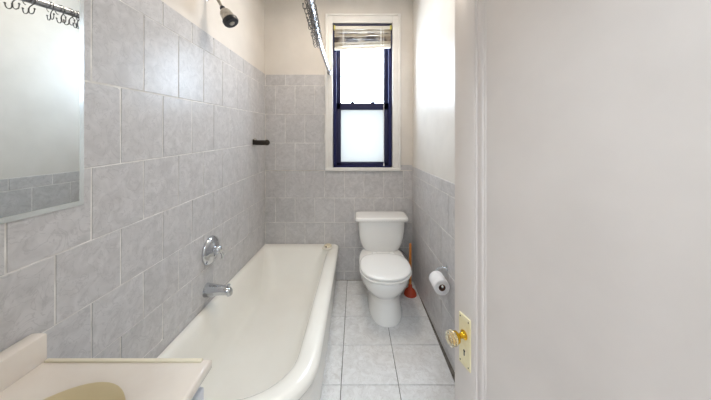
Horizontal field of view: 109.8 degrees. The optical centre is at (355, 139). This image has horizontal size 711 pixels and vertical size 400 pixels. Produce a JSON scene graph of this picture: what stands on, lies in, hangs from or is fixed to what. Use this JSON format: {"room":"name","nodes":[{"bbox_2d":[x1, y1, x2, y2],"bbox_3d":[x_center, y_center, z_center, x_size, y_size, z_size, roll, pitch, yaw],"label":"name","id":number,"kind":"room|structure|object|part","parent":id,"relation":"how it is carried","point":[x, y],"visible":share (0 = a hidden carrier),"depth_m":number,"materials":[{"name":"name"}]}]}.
{"room":"bathroom","nodes":[
{"label":"bathroom","id":0,"kind":"room"},
{"bbox_2d":[0,0,264,358],"bbox_3d":[-0.992,-0.005,1.440,0.152,3.050,2.620,0,0,0],"label":"wall","id":1,"kind":"structure","parent":0,"point":[174,95],"depth_m":1.09,"materials":[{"name":"tile"}]},
{"bbox_2d":[0,333,46,392],"bbox_3d":[-0.892,0.583,0.429,0.045,0.078,0.558,0,0,0],"label":"backsplash","id":2,"kind":"structure","parent":1,"relation":"attached to","point":[25,355],"depth_m":0.66,"materials":[{"name":"stone"}]},
{"bbox_2d":[0,0,83,223],"bbox_3d":[-0.914,-0.192,0.531,0.005,0.817,0.622,0,0,0],"label":"mirror","id":3,"kind":"object","parent":1,"relation":"attached to","point":[42,41],"visible":1,"depth_m":0.72,"materials":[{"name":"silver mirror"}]},
{"bbox_2d":[201,235,223,264],"bbox_3d":[-0.880,0.693,1.575,0.074,0.174,0.174,0,0,0],"label":"shower valve","id":4,"kind":"object","parent":1,"relation":"attached to","point":[212,248],"visible":1,"depth_m":1.54,"materials":[{"name":"silver metal"}]},
{"bbox_3d":[-0.866,0.693,1.575,0.040,0.056,0.056,0,0,0],"label":"lever handle","id":5,"kind":"part","parent":4,"relation":"part of","materials":[{"name":"silver metal"}]},
{"bbox_2d":[202,282,232,297],"bbox_3d":[-0.840,0.924,1.540,0.154,0.082,0.083,0,0,0],"label":"tub spout","id":6,"kind":"object","parent":1,"relation":"attached to","point":[210,289],"visible":1,"depth_m":1.52,"materials":[{"name":"silver metal"}]},
{"bbox_2d":[206,0,238,27],"bbox_3d":[-0.830,-0.813,1.550,0.198,0.223,0.093,0,0,0],"label":"shower","id":7,"kind":"object","parent":1,"relation":"attached to","point":[230,20],"visible":1,"depth_m":1.52,"materials":[{"name":"silver metal"}]},
{"bbox_2d":[253,138,269,144],"bbox_3d":[-0.844,0.017,2.245,0.148,0.064,0.052,0,0,0],"label":"peg","id":8,"kind":"object","parent":1,"relation":"attached to","point":[255,141],"visible":1,"depth_m":2.23,"materials":[{"name":"brown metal"}]},
{"bbox_2d":[307,0,331,74],"bbox_3d":[-0.559,-0.691,1.695,0.716,0.082,1.642,0,0,0],"label":"shower curtain rod","id":9,"kind":"object","parent":1,"relation":"attached to","point":[329,72],"visible":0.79,"depth_m":1.81,"materials":[{"name":"silver metal"}]},
{"bbox_2d":[304,0,314,13],"bbox_3d":[-0.225,-0.663,1.225,0.056,0.097,0.012,0,0,10],"label":"curtain hook","id":10,"kind":"object","parent":9,"relation":"hanging from","point":[314,0],"visible":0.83,"depth_m":1.22,"materials":[{"name":"grey metal"}]},
{"bbox_2d":[306,3,316,19],"bbox_3d":[-0.232,-0.674,1.305,0.058,0.098,0.008,0,0,-12],"label":"curtain hook","id":11,"kind":"object","parent":9,"relation":"hanging from","point":[314,3],"visible":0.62,"depth_m":1.30,"materials":[{"name":"grey metal"}]},
{"bbox_2d":[265,0,412,279],"bbox_3d":[-0.130,-0.005,2.645,1.860,3.050,0.221,0,0,0],"label":"wall","id":12,"kind":"structure","parent":0,"point":[306,203],"depth_m":2.54,"materials":[{"name":"tile"}]},
{"bbox_2d":[325,13,400,170],"bbox_3d":[0.075,-0.482,2.590,0.762,1.587,0.150,0,0,0],"label":"window","id":13,"kind":"structure","parent":12,"relation":"in","point":[358,136],"depth_m":2.56,"materials":[{"name":"paint"}]},
{"bbox_3d":[0.072,-0.450,2.615,0.602,1.462,0.100,0,0,0],"label":"frame","id":14,"kind":"part","parent":13,"relation":"part of","materials":[{"name":"blue wood"}]},
{"bbox_3d":[0.072,-0.061,2.598,0.542,0.643,0.035,0,0,0],"label":"sash","id":15,"kind":"part","parent":13,"relation":"part of","materials":[{"name":"blue paint"}]},
{"bbox_3d":[0.072,-0.043,2.598,0.460,0.551,0.004,0,0,0],"label":"pane","id":16,"kind":"part","parent":13,"relation":"part of","materials":[{"name":"white glass"}]},
{"bbox_3d":[0.072,-0.744,2.638,0.542,0.835,0.035,0,0,0],"label":"sash","id":17,"kind":"part","parent":13,"relation":"part of","materials":[{"name":"blue paint"}]},
{"bbox_2d":[334,24,391,165],"bbox_3d":[0.072,-0.456,2.547,0.588,1.437,0.039,0,0,0],"label":"blind","id":18,"kind":"object","parent":13,"relation":"attached to","point":[347,36],"visible":1,"depth_m":2.54,"materials":[{"name":"white plastic"}]},
{"bbox_3d":[0.072,-0.939,2.550,0.576,0.046,0.026,0,0,0],"label":"rail","id":19,"kind":"part","parent":18,"relation":"part of","materials":[{"name":"white plastic"}]},
{"bbox_3d":[0.258,-1.035,2.534,0.016,0.210,0.005,0,0,0],"label":"ladder cord","id":20,"kind":"part","parent":18,"relation":"part of","materials":[{"name":"white fabric"}]},
{"bbox_3d":[0.075,0.296,2.550,0.754,0.030,0.070,0,0,0],"label":"sill","id":21,"kind":"part","parent":13,"relation":"part of","materials":[{"name":"paint"}]},
{"bbox_2d":[320,280,454,399],"bbox_3d":[-0.135,1.470,1.385,1.830,0.101,2.730,0,0,0],"label":"floor","id":22,"kind":"structure","parent":0,"point":[366,360],"depth_m":1.65,"materials":[{"name":"tile"}]},
{"bbox_2d":[0,333,211,399],"bbox_3d":[-0.654,0.982,0.430,0.522,0.875,0.560,0,0,0],"label":"vanity","id":23,"kind":"object","parent":22,"relation":"on","point":[26,372],"visible":1,"depth_m":0.65,"materials":[{"name":"white paint"}]},
{"bbox_2d":[0,360,211,399],"bbox_3d":[-0.661,0.635,0.430,0.507,0.030,0.560,0,0,0],"label":"countertop","id":24,"kind":"structure","parent":23,"relation":"on","point":[138,381],"depth_m":0.65,"materials":[{"name":"stone"}]},
{"bbox_2d":[43,382,124,399],"bbox_3d":[-0.652,0.692,0.405,0.344,0.136,0.480,0,0,0],"label":"basin","id":25,"kind":"object","parent":24,"relation":"in","point":[51,390],"depth_m":0.63,"materials":[{"name":"beige ceramic"}]},
{"bbox_3d":[-0.425,0.985,0.562,0.016,0.610,0.255,0,0,0],"label":"cabinet door","id":26,"kind":"part","parent":23,"relation":"part of","materials":[{"name":"white paint"}]},
{"bbox_2d":[157,244,338,399],"bbox_3d":[-0.539,1.206,1.716,0.749,0.427,1.631,0,0,0],"label":"bathtub","id":27,"kind":"object","parent":22,"relation":"on","point":[268,339],"visible":0.9,"depth_m":1.62,"materials":[{"name":"ceramic"}]},
{"bbox_2d":[322,243,332,249],"bbox_3d":[-0.272,1.026,2.410,0.102,0.037,0.102,0,0,0],"label":"soap","id":28,"kind":"object","parent":27,"relation":"on","point":[328,246],"visible":1,"depth_m":2.39,"materials":[{"name":"beige"}]},
{"bbox_2d":[355,211,411,327],"bbox_3d":[0.245,1.068,2.148,0.494,0.704,0.760,0,0,0],"label":"toilet","id":29,"kind":"object","parent":22,"relation":"on","point":[385,271],"visible":1,"depth_m":2.02,"materials":[{"name":"porcelain"},{"name":"plastic"}]},
{"bbox_3d":[0.245,0.909,2.413,0.442,0.322,0.225,0,0,0],"label":"tank","id":30,"kind":"part","parent":29,"relation":"part of","materials":[{"name":"white ceramic"}]},
{"bbox_3d":[0.245,0.734,2.405,0.494,0.036,0.247,0,0,0],"label":"tank lid","id":31,"kind":"part","parent":29,"relation":"part of","materials":[{"name":"white ceramic"}]},
{"bbox_3d":[0.235,1.227,2.118,0.408,0.386,0.685,0,0,0],"label":"bowl","id":32,"kind":"part","parent":29,"relation":"part of","materials":[{"name":"white ceramic"}]},
{"bbox_3d":[0.235,1.023,1.979,0.408,0.022,0.422,0,0,0],"label":"seat","id":33,"kind":"part","parent":29,"relation":"part of","materials":[{"name":"white plastic"}]},
{"bbox_3d":[0.235,0.998,1.980,0.400,0.029,0.416,0,0,0],"label":"seat lid","id":34,"kind":"part","parent":29,"relation":"part of","materials":[{"name":"white plastic"}]},
{"bbox_2d":[404,243,416,297],"bbox_3d":[0.503,1.185,2.298,0.116,0.467,0.116,0,0,0],"label":"plunger","id":35,"kind":"object","parent":22,"relation":"on","point":[409,292],"visible":1,"depth_m":2.29,"materials":[{"name":"brown rubber"}]},
{"bbox_2d":[404,284,416,297],"bbox_3d":[0.503,1.371,2.298,0.116,0.097,0.116,0,0,0],"label":"cup","id":36,"kind":"object","parent":35,"relation":"on","point":[409,292],"depth_m":2.27,"materials":[{"name":"brown rubber"}]},
{"bbox_3d":[0.504,1.141,2.301,0.023,0.378,0.027,0,0,27],"label":"handle","id":37,"kind":"part","parent":35,"relation":"part of","materials":[{"name":"brown wood"}]},
{"bbox_2d":[412,0,454,371],"bbox_3d":[0.685,-0.005,1.399,0.157,3.050,2.596,0,0,-2],"label":"wall","id":38,"kind":"structure","parent":0,"point":[433,169],"depth_m":1.88,"materials":[{"name":"paint"}]},
{"bbox_2d":[435,265,447,287],"bbox_3d":[0.564,0.864,1.608,0.072,0.086,0.156,0,0,0],"label":"toilet paper holder","id":39,"kind":"object","parent":38,"relation":"attached to","point":[446,266],"visible":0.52,"depth_m":1.64,"materials":[{"name":"silver metal"}]},
{"bbox_2d":[429,271,449,294],"bbox_3d":[0.534,0.911,1.598,0.095,0.095,0.114,0,0,0],"label":"toilet paper roll","id":40,"kind":"object","parent":39,"relation":"hanging from","point":[436,278],"visible":0.99,"depth_m":1.55,"materials":[{"name":"white paper"}]},
{"bbox_2d":[445,0,710,399],"bbox_3d":[0.497,0.314,0.559,0.113,2.188,0.855,0,0,-18],"label":"door","id":41,"kind":"structure","parent":38,"relation":"in","point":[583,127],"depth_m":0.58,"materials":[{"name":"paint"}]},
{"bbox_3d":[0.345,0.712,0.897,0.031,0.051,0.051,0,0,-18],"label":"knob glass","id":42,"kind":"part","parent":41,"relation":"part of","materials":[{"name":"beige"}]},
{"bbox_3d":[0.377,0.712,0.907,0.043,0.043,0.043,0,0,-18],"label":"knob","id":43,"kind":"part","parent":41,"relation":"part of","materials":[{"name":"gold metal"}]},
{"bbox_3d":[0.400,0.736,0.915,0.006,0.186,0.057,0,0,-18],"label":"lock plate","id":44,"kind":"part","parent":41,"relation":"part of","materials":[{"name":"gold metal"}]},
{"bbox_3d":[0.532,0.314,0.576,0.036,2.188,0.845,0,0,-18],"label":"frame","id":45,"kind":"part","parent":41,"relation":"part of","materials":[{"name":"paint"}]},
{"bbox_3d":[0.526,0.260,0.574,0.018,1.840,0.641,0,0,-18],"label":"panel moulding","id":46,"kind":"part","parent":41,"relation":"part of","materials":[{"name":"paint"}]}
]}

